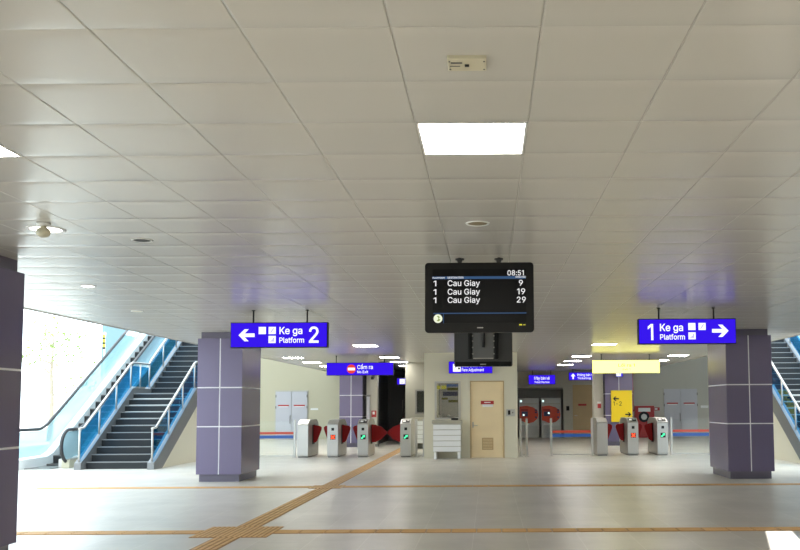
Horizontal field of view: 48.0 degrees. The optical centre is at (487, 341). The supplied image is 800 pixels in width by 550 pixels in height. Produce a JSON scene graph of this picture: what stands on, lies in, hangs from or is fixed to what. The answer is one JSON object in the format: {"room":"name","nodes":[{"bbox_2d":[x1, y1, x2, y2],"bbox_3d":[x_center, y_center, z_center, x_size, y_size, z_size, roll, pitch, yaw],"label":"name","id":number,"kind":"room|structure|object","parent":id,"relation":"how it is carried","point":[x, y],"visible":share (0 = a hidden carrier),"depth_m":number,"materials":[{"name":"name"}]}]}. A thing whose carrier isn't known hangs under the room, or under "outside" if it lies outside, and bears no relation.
{"room":"railway station","nodes":[
{"label":"railway station","id":0,"kind":"room"},
{"bbox_2d":[19,414,48,458],"bbox_3d":[0.043,7.475,79.669,320.000,0.480,280.000,0,-4,0],"label":"ground","id":1,"kind":"structure","parent":0,"point":[26,420],"depth_m":105.16,"materials":[{"name":"white"}]},
{"bbox_2d":[22,315,95,419],"bbox_3d":[-19.493,1.656,39.766,4.245,5.656,3.767,0,-4,0],"label":"tree","id":2,"kind":"object","parent":1,"relation":"on","point":[50,372],"visible":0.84,"depth_m":39.93,"materials":[{"name":"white plant"}]},
{"bbox_2d":[101,325,125,358],"bbox_3d":[-13.149,0.195,33.828,2.900,7.600,0.300,0,-4,0],"label":"wall panel","id":3,"kind":"object","parent":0,"point":[112,334],"depth_m":33.71,"materials":[{"name":"teal"}]},
{"bbox_2d":[103,332,105,355],"bbox_3d":[-11.771,1.621,27.249,0.070,3.800,0.080,0,-4,0],"label":"marker","id":4,"kind":"object","parent":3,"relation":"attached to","point":[104,334],"visible":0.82,"depth_m":27.33,"materials":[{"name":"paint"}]},
{"bbox_2d":[260,358,339,439],"bbox_3d":[-9.142,1.447,40.429,9.700,6.000,0.250,0,-4,0],"label":"wall","id":5,"kind":"structure","parent":0,"point":[323,394],"depth_m":40.25,"materials":[{"name":"beige paint"}]},
{"bbox_2d":[24,308,326,371],"bbox_3d":[-6.992,-0.418,16.224,0.020,0.265,48.300,0,-4,0],"label":"trim","id":6,"kind":"structure","parent":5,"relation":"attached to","point":[24,308],"depth_m":16.81,"materials":[{"name":"paint"}]},
{"bbox_2d":[274,390,308,439],"bbox_3d":[-8.856,3.323,40.111,1.510,2.210,0.116,0,-4,0],"label":"door","id":7,"kind":"structure","parent":5,"relation":"in","point":[284,422],"depth_m":40.14,"materials":[{"name":"grey paint"}]},
{"bbox_2d":[378,375,387,443],"bbox_3d":[-4.385,2.653,36.656,0.200,3.000,7.100,0,-4,0],"label":"wall","id":8,"kind":"structure","parent":0,"point":[383,379],"depth_m":36.56,"materials":[{"name":"grey paint"}]},
{"bbox_2d":[0,0,799,371],"bbox_3d":[-0.082,-0.353,16.392,13.800,0.050,48.649,0,-4,0],"label":"ceiling","id":9,"kind":"structure","parent":0,"point":[598,60],"depth_m":5.60,"materials":[{"name":"paint"}]},
{"bbox_2d":[0,144,22,156],"bbox_3d":[-3.087,-1.132,5.045,0.594,0.020,0.594,0,-4,0],"label":"recessed light","id":10,"kind":"object","parent":9,"relation":"in","point":[4,152],"visible":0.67,"depth_m":5.27,"materials":[{"name":"white paint"}]},
{"bbox_2d":[0,146,17,155],"bbox_3d":[-3.087,-1.130,5.045,0.570,0.012,0.570,0,-4,0],"label":"diffuser","id":11,"kind":"object","parent":10,"relation":"attached to","point":[4,151],"depth_m":5.25,"materials":[{"name":"white plastic"}]},
{"bbox_2d":[36,222,50,237],"bbox_3d":[-3.625,-0.902,7.265,0.110,0.119,0.110,0,-4,0],"label":"ceiling detector","id":12,"kind":"object","parent":9,"relation":"attached to","point":[42,231],"visible":1,"depth_m":7.23,"materials":[{"name":"white paint"}]},
{"bbox_2d":[25,225,66,232],"bbox_3d":[-3.725,-0.946,7.508,0.318,0.020,0.318,0,-4,0],"label":"recessed light","id":13,"kind":"object","parent":9,"relation":"in","point":[33,228],"visible":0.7,"depth_m":7.49,"materials":[{"name":"white paint"}]},
{"bbox_2d":[80,285,95,287],"bbox_3d":[-4.964,-0.684,11.059,0.191,0.020,0.191,0,-4,0],"label":"recessed light","id":14,"kind":"object","parent":9,"relation":"in","point":[85,286],"visible":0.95,"depth_m":11.06,"materials":[{"name":"white paint"}]},
{"bbox_2d":[131,238,152,242],"bbox_3d":[-3.115,-0.912,8.027,0.191,0.020,0.191,0,-4,0],"label":"recessed light","id":15,"kind":"object","parent":9,"relation":"in","point":[141,240],"visible":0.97,"depth_m":8.02,"materials":[{"name":"white paint"}]},
{"bbox_2d":[230,310,328,347],"bbox_3d":[-3.251,-0.189,13.918,1.510,0.590,0.144,0,-4,0],"label":"platform sign","id":16,"kind":"object","parent":9,"relation":"hanging from","point":[306,334],"visible":1,"depth_m":13.85,"materials":[{"name":"blue plastic"}]},
{"bbox_2d":[326,355,393,375],"bbox_3d":[-3.826,0.732,26.684,2.000,0.596,0.148,0,-4,0],"label":"exit sign","id":17,"kind":"object","parent":9,"relation":"hanging from","point":[374,368],"visible":1,"depth_m":26.61,"materials":[{"name":"blue plastic"}]},
{"bbox_2d":[352,345,378,346],"bbox_3d":[-3.079,0.112,22.401,0.594,0.020,0.594,0,-4,0],"label":"recessed light","id":18,"kind":"object","parent":9,"relation":"in","point":[352,345],"visible":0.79,"depth_m":22.27,"materials":[{"name":"white paint"}]},
{"bbox_2d":[397,368,404,384],"bbox_3d":[-3.452,1.435,36.059,0.460,0.663,0.145,0,-4,0],"label":"sign","id":19,"kind":"object","parent":9,"relation":"hanging from","point":[400,381],"visible":0.67,"depth_m":35.98,"materials":[{"name":"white plastic"}]},
{"bbox_2d":[447,55,485,70],"bbox_3d":[-0.092,-1.227,3.898,0.170,0.054,0.140,0,-4,0],"label":"emergency light","id":20,"kind":"object","parent":9,"relation":"attached to","point":[455,62],"visible":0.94,"depth_m":3.87,"materials":[{"name":"beige plastic"}]},
{"bbox_2d":[416,122,526,154],"bbox_3d":[-0.087,-1.150,5.045,0.594,0.020,0.594,0,-4,0],"label":"recessed light","id":21,"kind":"object","parent":9,"relation":"in","point":[444,138],"visible":0.89,"depth_m":5.01,"materials":[{"name":"white paint"}]},
{"bbox_2d":[466,221,489,225],"bbox_3d":[-0.086,-0.977,7.369,0.201,0.020,0.201,0,-4,0],"label":"recessed light","id":22,"kind":"object","parent":9,"relation":"in","point":[470,223],"visible":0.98,"depth_m":7.36,"materials":[{"name":"white paint"}]},
{"bbox_2d":[425,258,533,332],"bbox_3d":[-0.088,-0.467,9.103,1.105,0.768,0.120,0,-4,0],"label":"display","id":23,"kind":"object","parent":9,"relation":"hanging from","point":[497,297],"visible":1,"depth_m":9.05,"materials":[{"name":"black plastic"}]},
{"bbox_2d":[507,270,523,274],"bbox_3d":[0.281,-0.695,9.065,0.165,0.054,0.003,0,-4,0],"label":"clock","id":24,"kind":"object","parent":23,"relation":"on","point":[509,272],"depth_m":9.07,"materials":[{"name":"white"}]},
{"bbox_2d":[454,333,512,366],"bbox_3d":[-0.089,0.094,16.863,1.105,0.770,0.253,0,-4,0],"label":"display","id":25,"kind":"object","parent":9,"relation":"hanging from","point":[470,349],"visible":0.75,"depth_m":16.89,"materials":[{"name":"grey plastic"}]},
{"bbox_2d":[528,371,554,384],"bbox_3d":[2.369,1.603,39.253,1.180,0.608,0.143,0,-4,0],"label":"sign","id":26,"kind":"object","parent":9,"relation":"hanging from","point":[532,379],"visible":1,"depth_m":39.18,"materials":[{"name":"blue plastic"}]},
{"bbox_2d":[569,369,591,379],"bbox_3d":[4.028,1.438,38.062,1.160,0.468,0.143,0,-4,0],"label":"direction sign","id":27,"kind":"object","parent":9,"relation":"hanging from","point":[572,375],"visible":0.88,"depth_m":37.98,"materials":[{"name":"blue plastic"}]},
{"bbox_2d":[615,373,622,376],"bbox_3d":[4.746,1.041,32.274,0.260,0.513,0.145,0,-4,0],"label":"sign","id":28,"kind":"object","parent":9,"relation":"hanging from","point":[616,374],"visible":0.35,"depth_m":32.19,"materials":[{"name":"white plastic"}]},
{"bbox_2d":[592,354,659,372],"bbox_3d":[4.124,0.673,26.687,2.010,0.570,0.143,0,-4,0],"label":"exit sign","id":29,"kind":"object","parent":9,"relation":"hanging from","point":[598,366],"visible":1,"depth_m":26.61,"materials":[{"name":"yellow plastic"}]},
{"bbox_2d":[637,308,735,344],"bbox_3d":[3.099,-0.236,13.919,1.520,0.570,0.144,0,-4,0],"label":"platform sign","id":30,"kind":"object","parent":9,"relation":"hanging from","point":[658,331],"visible":1,"depth_m":13.85,"materials":[{"name":"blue plastic"}]},
{"bbox_2d":[8,437,799,549],"bbox_3d":[0.016,2.776,16.343,26.400,0.200,49.000,0,-4,0],"label":"floor","id":31,"kind":"structure","parent":0,"point":[553,506],"depth_m":13.75,"materials":[{"name":"tile"}]},
{"bbox_2d":[0,255,24,549],"bbox_3d":[-5.196,0.628,8.334,0.900,2.999,1.430,0,-4,0],"label":"square column","id":32,"kind":"structure","parent":31,"relation":"on","point":[12,282],"depth_m":8.85,"materials":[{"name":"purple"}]},
{"bbox_2d":[19,330,174,469],"bbox_3d":[-11.001,-0.165,28.038,1.200,7.786,13.443,0,-4,0],"label":"escalator","id":33,"kind":"object","parent":31,"relation":"on","point":[55,446],"visible":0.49,"depth_m":24.93,"materials":[{"name":"blue glass"}]},
{"bbox_2d":[17,530,203,534],"bbox_3d":[-5.387,2.294,10.655,3.894,0.009,0.294,0,-4,0],"label":"tactile strip","id":34,"kind":"object","parent":31,"relation":"on","point":[155,531],"visible":0.94,"depth_m":10.62,"materials":[{"name":"orange tile"}]},
{"bbox_2d":[74,338,197,469],"bbox_3d":[-9.000,0.045,27.190,1.920,6.902,11.140,0,-4,0],"label":"staircase","id":35,"kind":"structure","parent":31,"relation":"on","point":[152,427],"depth_m":23.44,"materials":[{"name":"grey stone"}]},
{"bbox_2d":[35,486,311,488],"bbox_3d":[-5.834,2.718,16.530,5.094,0.009,0.294,0,-4,0],"label":"tactile strip","id":36,"kind":"object","parent":31,"relation":"on","point":[225,486],"visible":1,"depth_m":16.48,"materials":[{"name":"orange tile"}]},
{"bbox_2d":[190,537,239,549],"bbox_3d":[-2.989,1.927,5.718,0.294,0.009,8.994,0,-4,0],"label":"tactile strip","id":37,"kind":"object","parent":31,"relation":"on","point":[216,543],"visible":1,"depth_m":9.73,"materials":[{"name":"orange tile"}]},
{"bbox_2d":[196,332,260,481],"bbox_3d":[-5.382,1.363,18.572,0.900,2.999,1.440,0,-4,0],"label":"square column","id":38,"kind":"structure","parent":31,"relation":"on","point":[228,379],"depth_m":17.89,"materials":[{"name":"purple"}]},
{"bbox_2d":[189,526,282,537],"bbox_3d":[-2.987,2.280,10.655,0.894,0.009,0.894,0,-4,0],"label":"pad","id":39,"kind":"object","parent":31,"relation":"on","point":[213,532],"visible":1,"depth_m":10.60,"materials":[{"name":"orange tile"}]},
{"bbox_2d":[260,420,295,457],"bbox_3d":[-6.763,2.867,26.165,2.300,1.100,0.120,0,-4,0],"label":"glass barrier","id":40,"kind":"object","parent":31,"relation":"on","point":[262,436],"visible":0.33,"depth_m":26.16,"materials":[{"name":"glass"}]},
{"bbox_2d":[239,488,331,526],"bbox_3d":[-2.986,2.495,13.648,0.294,0.009,5.094,0,-4,0],"label":"tactile strip","id":41,"kind":"object","parent":31,"relation":"on","point":[265,518],"visible":1,"depth_m":12.94,"materials":[{"name":"orange tile"}]},
{"bbox_2d":[297,419,321,457],"bbox_3d":[-5.281,2.906,26.793,0.555,1.095,1.620,0,-4,0],"label":"gate","id":42,"kind":"object","parent":31,"relation":"on","point":[309,430],"visible":1,"depth_m":26.08,"materials":[{"name":"metal"}]},
{"bbox_2d":[298,419,317,423],"bbox_3d":[-5.406,2.419,26.828,0.304,0.117,1.610,0,-4,0],"label":"hood","id":43,"kind":"object","parent":42,"relation":"attached to","point":[306,421],"depth_m":26.27,"materials":[{"name":"metal"}]},
{"bbox_2d":[308,485,345,488],"bbox_3d":[-2.984,2.702,16.530,0.594,0.009,0.594,0,-4,0],"label":"pad","id":44,"kind":"object","parent":31,"relation":"on","point":[314,486],"visible":0.99,"depth_m":16.54,"materials":[{"name":"tile"}]},
{"bbox_2d":[324,419,350,457],"bbox_3d":[-4.533,2.901,26.789,0.800,1.095,1.628,0,-4,0],"label":"gate","id":45,"kind":"object","parent":31,"relation":"on","point":[337,431],"visible":1,"depth_m":26.10,"materials":[{"name":"metal"}]},
{"bbox_2d":[328,419,346,423],"bbox_3d":[-4.536,2.414,26.828,0.304,0.117,1.610,0,-4,0],"label":"hood","id":46,"kind":"object","parent":45,"relation":"attached to","point":[333,421],"depth_m":26.30,"materials":[{"name":"metal"}]},
{"bbox_2d":[339,376,366,446],"bbox_3d":[-4.986,2.403,33.115,0.840,2.999,1.400,0,-4,0],"label":"square column","id":47,"kind":"structure","parent":31,"relation":"on","point":[352,392],"depth_m":32.43,"materials":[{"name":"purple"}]},
{"bbox_2d":[324,448,399,484],"bbox_3d":[-2.981,3.259,24.310,0.294,0.009,14.994,0,-4,0],"label":"tactile strip","id":48,"kind":"object","parent":31,"relation":"on","point":[339,480],"visible":0.88,"depth_m":20.89,"materials":[{"name":"orange tile"}]},
{"bbox_2d":[353,419,386,456],"bbox_3d":[-3.546,2.896,26.789,1.015,1.095,1.628,0,-4,0],"label":"gate","id":49,"kind":"object","parent":31,"relation":"on","point":[367,433],"visible":1,"depth_m":26.14,"materials":[{"name":"metal"}]},
{"bbox_2d":[358,419,374,423],"bbox_3d":[-3.656,2.409,26.828,0.304,0.117,1.610,0,-4,0],"label":"hood","id":50,"kind":"object","parent":49,"relation":"attached to","point":[361,421],"depth_m":26.23,"materials":[{"name":"metal"}]},
{"bbox_2d":[366,375,378,446],"bbox_3d":[-4.266,2.385,32.916,0.420,2.999,0.420,0,-4,0],"label":"pillar","id":51,"kind":"structure","parent":31,"relation":"on","point":[372,386],"depth_m":32.76,"materials":[{"name":"beige paint"}]},
{"bbox_2d":[366,395,369,418],"bbox_3d":[-4.386,2.490,32.640,0.140,1.050,0.125,0,-4,0],"label":"wall box","id":52,"kind":"object","parent":51,"relation":"attached to","point":[367,396],"visible":0.76,"depth_m":32.59,"materials":[{"name":"grey paint"}]},
{"bbox_2d":[371,411,375,416],"bbox_3d":[-4.185,2.668,32.687,0.180,0.240,0.015,0,-4,0],"label":"notice","id":53,"kind":"object","parent":51,"relation":"attached to","point":[373,413],"visible":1,"depth_m":32.68,"materials":[{"name":"red plastic"}]},
{"bbox_2d":[388,419,414,456],"bbox_3d":[-2.633,2.890,26.789,0.770,1.095,1.628,0,-4,0],"label":"gate","id":54,"kind":"object","parent":31,"relation":"on","point":[404,433],"visible":0.99,"depth_m":26.01,"materials":[{"name":"metal"}]},
{"bbox_2d":[401,419,414,422],"bbox_3d":[-2.406,2.402,26.828,0.304,0.117,1.610,0,-4,0],"label":"hood","id":55,"kind":"object","parent":54,"relation":"attached to","point":[402,420],"depth_m":26.22,"materials":[{"name":"metal"}]},
{"bbox_2d":[410,417,423,443],"bbox_3d":[-2.252,3.187,30.849,0.840,1.080,0.395,0,-4,0],"label":"base cabinet","id":56,"kind":"object","parent":31,"relation":"on","point":[419,419],"visible":0.13,"depth_m":30.68,"materials":[{"name":"beige"}]},
{"bbox_2d":[410,417,423,419],"bbox_3d":[-2.254,2.696,30.885,0.840,0.095,0.395,0,-4,0],"label":"countertop","id":57,"kind":"structure","parent":56,"relation":"on","point":[418,418],"depth_m":30.69,"materials":[{"name":"beige"}]},
{"bbox_2d":[414,419,423,456],"bbox_3d":[-1.994,2.840,26.165,0.340,1.100,0.120,0,-4,0],"label":"glass barrier","id":58,"kind":"object","parent":31,"relation":"on","point":[415,419],"visible":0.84,"depth_m":26.13,"materials":[{"name":"metal"}]},
{"bbox_2d":[432,420,461,458],"bbox_3d":[-1.149,2.769,25.114,0.840,1.080,0.395,0,-4,0],"label":"base cabinet","id":59,"kind":"object","parent":31,"relation":"on","point":[446,433],"visible":1,"depth_m":24.95,"materials":[{"name":"white metal"}]},
{"bbox_2d":[432,420,461,423],"bbox_3d":[-1.152,2.278,25.149,0.840,0.095,0.395,0,-4,0],"label":"countertop","id":60,"kind":"structure","parent":59,"relation":"on","point":[433,421],"depth_m":24.95,"materials":[{"name":"beige stone"}]},
{"bbox_2d":[519,419,528,456],"bbox_3d":[1.036,2.808,25.965,0.300,1.100,0.120,0,-4,0],"label":"glass barrier","id":61,"kind":"object","parent":31,"relation":"on","point":[526,420],"visible":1,"depth_m":25.93,"materials":[{"name":"metal"}]},
{"bbox_2d":[518,398,538,437],"bbox_3d":[1.850,3.498,40.560,0.890,1.800,0.785,0,-4,0],"label":"ticket machine","id":62,"kind":"object","parent":31,"relation":"on","point":[528,407],"visible":0.88,"depth_m":40.19,"materials":[{"name":"grey metal"}]},
{"bbox_2d":[273,527,799,533],"bbox_3d":[2.263,2.250,10.655,9.594,0.009,0.294,0,-4,0],"label":"tactile strip","id":63,"kind":"object","parent":31,"relation":"on","point":[671,528],"visible":1,"depth_m":10.61,"materials":[{"name":"orange tile"}]},
{"bbox_2d":[540,398,560,437],"bbox_3d":[2.850,3.493,40.560,0.890,1.800,0.785,0,-4,0],"label":"ticket machine","id":64,"kind":"object","parent":31,"relation":"on","point":[549,407],"visible":0.9,"depth_m":40.20,"materials":[{"name":"grey"}]},
{"bbox_2d":[342,483,799,487],"bbox_3d":[2.716,2.668,16.530,10.794,0.009,0.294,0,-4,0],"label":"tactile strip","id":65,"kind":"object","parent":31,"relation":"on","point":[742,483],"visible":1,"depth_m":16.48,"materials":[{"name":"orange tile"}]},
{"bbox_2d":[550,418,594,455],"bbox_3d":[2.446,2.807,26.065,1.320,1.100,0.120,0,-4,0],"label":"glass barrier","id":66,"kind":"object","parent":31,"relation":"on","point":[551,430],"visible":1,"depth_m":26.06,"materials":[{"name":"glass"}]},
{"bbox_2d":[592,373,603,417],"bbox_3d":[4.064,2.336,32.916,0.380,2.999,0.420,0,-4,0],"label":"pillar","id":67,"kind":"structure","parent":31,"relation":"on","point":[597,378],"depth_m":32.75,"materials":[{"name":"beige paint"}]},
{"bbox_2d":[593,418,611,455],"bbox_3d":[3.479,2.866,26.943,0.555,1.095,1.620,0,-4,0],"label":"gate","id":68,"kind":"object","parent":31,"relation":"on","point":[602,429],"visible":0.96,"depth_m":26.15,"materials":[{"name":"metal"}]},
{"bbox_2d":[593,418,606,421],"bbox_3d":[3.354,2.379,26.978,0.304,0.117,1.610,0,-4,0],"label":"hood","id":69,"kind":"object","parent":68,"relation":"attached to","point":[594,419],"depth_m":26.36,"materials":[{"name":"metal"}]},
{"bbox_2d":[603,373,632,445],"bbox_3d":[4.774,2.347,33.115,1.000,2.999,1.400,0,-4,0],"label":"square column","id":70,"kind":"structure","parent":31,"relation":"on","point":[610,382],"depth_m":32.46,"materials":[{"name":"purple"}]},
{"bbox_2d":[611,390,631,421],"bbox_3d":[4.854,2.362,32.365,0.760,1.140,0.094,0,-4,0],"label":"plate","id":71,"kind":"object","parent":70,"relation":"attached to","point":[621,400],"visible":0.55,"depth_m":32.32,"materials":[{"name":"yellow plastic"}]},
{"bbox_2d":[615,417,641,454],"bbox_3d":[4.257,2.861,26.939,0.800,1.095,1.628,0,-4,0],"label":"gate","id":72,"kind":"object","parent":31,"relation":"on","point":[628,430],"visible":1,"depth_m":26.21,"materials":[{"name":"metal"}]},
{"bbox_2d":[620,417,637,421],"bbox_3d":[4.254,2.374,26.978,0.304,0.117,1.610,0,-4,0],"label":"hood","id":73,"kind":"object","parent":72,"relation":"attached to","point":[623,419],"depth_m":26.42,"materials":[{"name":"metal"}]},
{"bbox_2d":[634,406,653,437],"bbox_3d":[7.021,3.616,39.966,0.860,1.420,0.310,0,-4,0],"label":"cabinet","id":74,"kind":"object","parent":31,"relation":"on","point":[642,413],"visible":0.7,"depth_m":39.86,"materials":[{"name":"red metal"}]},
{"bbox_2d":[644,417,667,454],"bbox_3d":[5.004,2.857,26.939,0.555,1.095,1.628,0,-4,0],"label":"gate","id":75,"kind":"object","parent":31,"relation":"on","point":[656,428],"visible":1,"depth_m":26.28,"materials":[{"name":"metal"}]},
{"bbox_2d":[648,417,666,421],"bbox_3d":[5.124,2.369,26.978,0.304,0.117,1.610,0,-4,0],"label":"hood","id":76,"kind":"object","parent":75,"relation":"attached to","point":[651,419],"depth_m":26.45,"materials":[{"name":"metal"}]},
{"bbox_2d":[670,417,709,454],"bbox_3d":[6.546,2.797,26.265,2.400,1.100,0.120,0,-4,0],"label":"glass barrier","id":77,"kind":"object","parent":31,"relation":"on","point":[672,434],"visible":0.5,"depth_m":26.26,"materials":[{"name":"glass"}]},
{"bbox_2d":[707,329,774,478],"bbox_3d":[5.248,1.303,18.592,0.920,2.999,1.480,0,-4,0],"label":"square column","id":78,"kind":"structure","parent":31,"relation":"on","point":[741,429],"depth_m":17.89,"materials":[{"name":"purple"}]},
{"bbox_2d":[771,335,799,463],"bbox_3d":[8.680,-0.057,27.190,1.920,6.902,11.140,0,-4,0],"label":"staircase","id":79,"kind":"structure","parent":31,"relation":"on","point":[785,357],"depth_m":24.06,"materials":[{"name":"grey stone"}]},
{"bbox_2d":[791,336,799,353],"bbox_3d":[10.678,-0.291,28.038,1.200,7.786,13.443,0,-4,0],"label":"escalator","id":80,"kind":"object","parent":31,"relation":"on","point":[795,340],"visible":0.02,"depth_m":29.12,"materials":[{"name":"blue glass"}]},
{"bbox_2d":[388,362,438,448],"bbox_3d":[-2.937,2.314,32.043,2.700,3.000,12.950,0,-4,0],"label":"wall","id":81,"kind":"structure","parent":0,"point":[414,372],"depth_m":31.17,"materials":[{"name":"grey paint"}]},
{"bbox_2d":[388,376,404,440],"bbox_3d":[-3.608,2.886,38.221,1.350,2.750,0.144,0,-4,0],"label":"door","id":82,"kind":"structure","parent":81,"relation":"in","point":[396,393],"depth_m":38.23,"materials":[{"name":"black"}]},
{"bbox_2d":[415,390,423,413],"bbox_3d":[-2.113,2.121,31.169,0.870,0.850,0.120,0,-4,0],"label":"window","id":83,"kind":"structure","parent":81,"relation":"in","point":[415,390],"depth_m":31.11,"materials":[{"name":"black glass"}]},
{"bbox_2d":[417,391,423,412],"bbox_3d":[-2.176,2.340,32.467,1.120,3.000,0.100,0,-4,0],"label":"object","id":84,"kind":"structure","parent":0,"point":[420,394],"depth_m":32.43,"materials":[{"name":"grey"}]},
{"bbox_2d":[438,383,458,417],"bbox_3d":[-0.488,2.098,29.225,2.260,3.000,0.200,0,-4,0],"label":"wall","id":85,"kind":"structure","parent":0,"point":[447,408],"depth_m":29.13,"materials":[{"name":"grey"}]},
{"bbox_2d":[424,352,517,457],"bbox_3d":[-0.489,1.830,25.485,2.660,3.000,0.200,0,-4,0],"label":"wall","id":86,"kind":"structure","parent":0,"point":[436,365],"depth_m":25.40,"materials":[{"name":"beige paint"}]},
{"bbox_2d":[435,381,460,418],"bbox_3d":[-1.150,1.690,25.445,0.740,1.080,0.140,0,-4,0],"label":"window","id":87,"kind":"structure","parent":86,"relation":"in","point":[436,382],"depth_m":25.39,"materials":[{"name":"metal"}]},
{"bbox_2d":[443,391,457,395],"bbox_3d":[-1.076,1.506,25.468,0.430,0.130,0.010,0,-4,0],"label":"notice","id":88,"kind":"object","parent":87,"relation":"attached to","point":[444,393],"visible":1,"depth_m":25.46,"materials":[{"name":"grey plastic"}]},
{"bbox_2d":[447,384,457,386],"bbox_3d":[-1.018,1.266,25.485,0.330,0.070,0.010,0,-4,0],"label":"notice","id":89,"kind":"object","parent":87,"relation":"attached to","point":[448,385],"visible":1,"depth_m":25.48,"materials":[{"name":"blue"}]},
{"bbox_2d":[449,362,491,373],"bbox_3d":[-0.496,0.750,25.394,1.240,0.340,0.136,0,-4,0],"label":"sign","id":90,"kind":"object","parent":86,"relation":"attached to","point":[452,369],"visible":0.59,"depth_m":25.33,"materials":[{"name":"blue plastic"}]},
{"bbox_2d":[470,381,504,457],"bbox_3d":[-0.022,2.229,25.433,0.970,2.190,0.246,0,-4,0],"label":"door","id":91,"kind":"structure","parent":86,"relation":"in","point":[486,397],"depth_m":25.37,"materials":[{"name":"brown wood"}]},
{"bbox_2d":[482,438,492,449],"bbox_3d":[-0.008,2.917,25.313,0.320,0.340,0.027,0,-4,0],"label":"vent grille","id":92,"kind":"object","parent":91,"relation":"attached to","point":[487,443],"depth_m":25.32,"materials":[{"name":"beige metal"}]},
{"bbox_2d":[506,409,514,415],"bbox_3d":[0.642,2.034,25.349,0.250,0.200,0.041,0,-4,0],"label":"wall control","id":93,"kind":"object","parent":86,"relation":"attached to","point":[509,412],"visible":1,"depth_m":25.34,"materials":[{"name":"metal"}]},
{"bbox_2d":[517,388,562,437],"bbox_3d":[2.344,3.276,40.794,2.250,2.270,0.750,0,-4,0],"label":"wall","id":94,"kind":"structure","parent":0,"point":[539,393],"depth_m":41.12,"materials":[{"name":"grey metal"}]},
{"bbox_2d":[517,356,708,437],"bbox_3d":[6.808,1.355,40.429,12.400,6.000,0.250,0,-4,0],"label":"wall","id":95,"kind":"structure","parent":0,"point":[648,387],"depth_m":40.27,"materials":[{"name":"beige paint"}]},
{"bbox_2d":[571,384,592,437],"bbox_3d":[4.258,3.137,40.121,0.980,2.430,0.112,0,-4,0],"label":"door","id":96,"kind":"structure","parent":95,"relation":"in","point":[581,394],"depth_m":40.15,"materials":[{"name":"beige laminate"}]},
{"bbox_2d":[663,388,698,436],"bbox_3d":[8.689,3.211,40.112,1.600,2.230,0.116,0,-4,0],"label":"door","id":97,"kind":"structure","parent":95,"relation":"in","point":[683,410],"depth_m":40.13,"materials":[{"name":"grey paint"}]},
{"bbox_2d":[663,334,799,365],"bbox_3d":[6.827,-0.498,16.224,0.020,0.265,48.300,0,-4,0],"label":"trim","id":98,"kind":"structure","parent":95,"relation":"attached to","point":[799,334],"depth_m":24.57,"materials":[{"name":"paint"}]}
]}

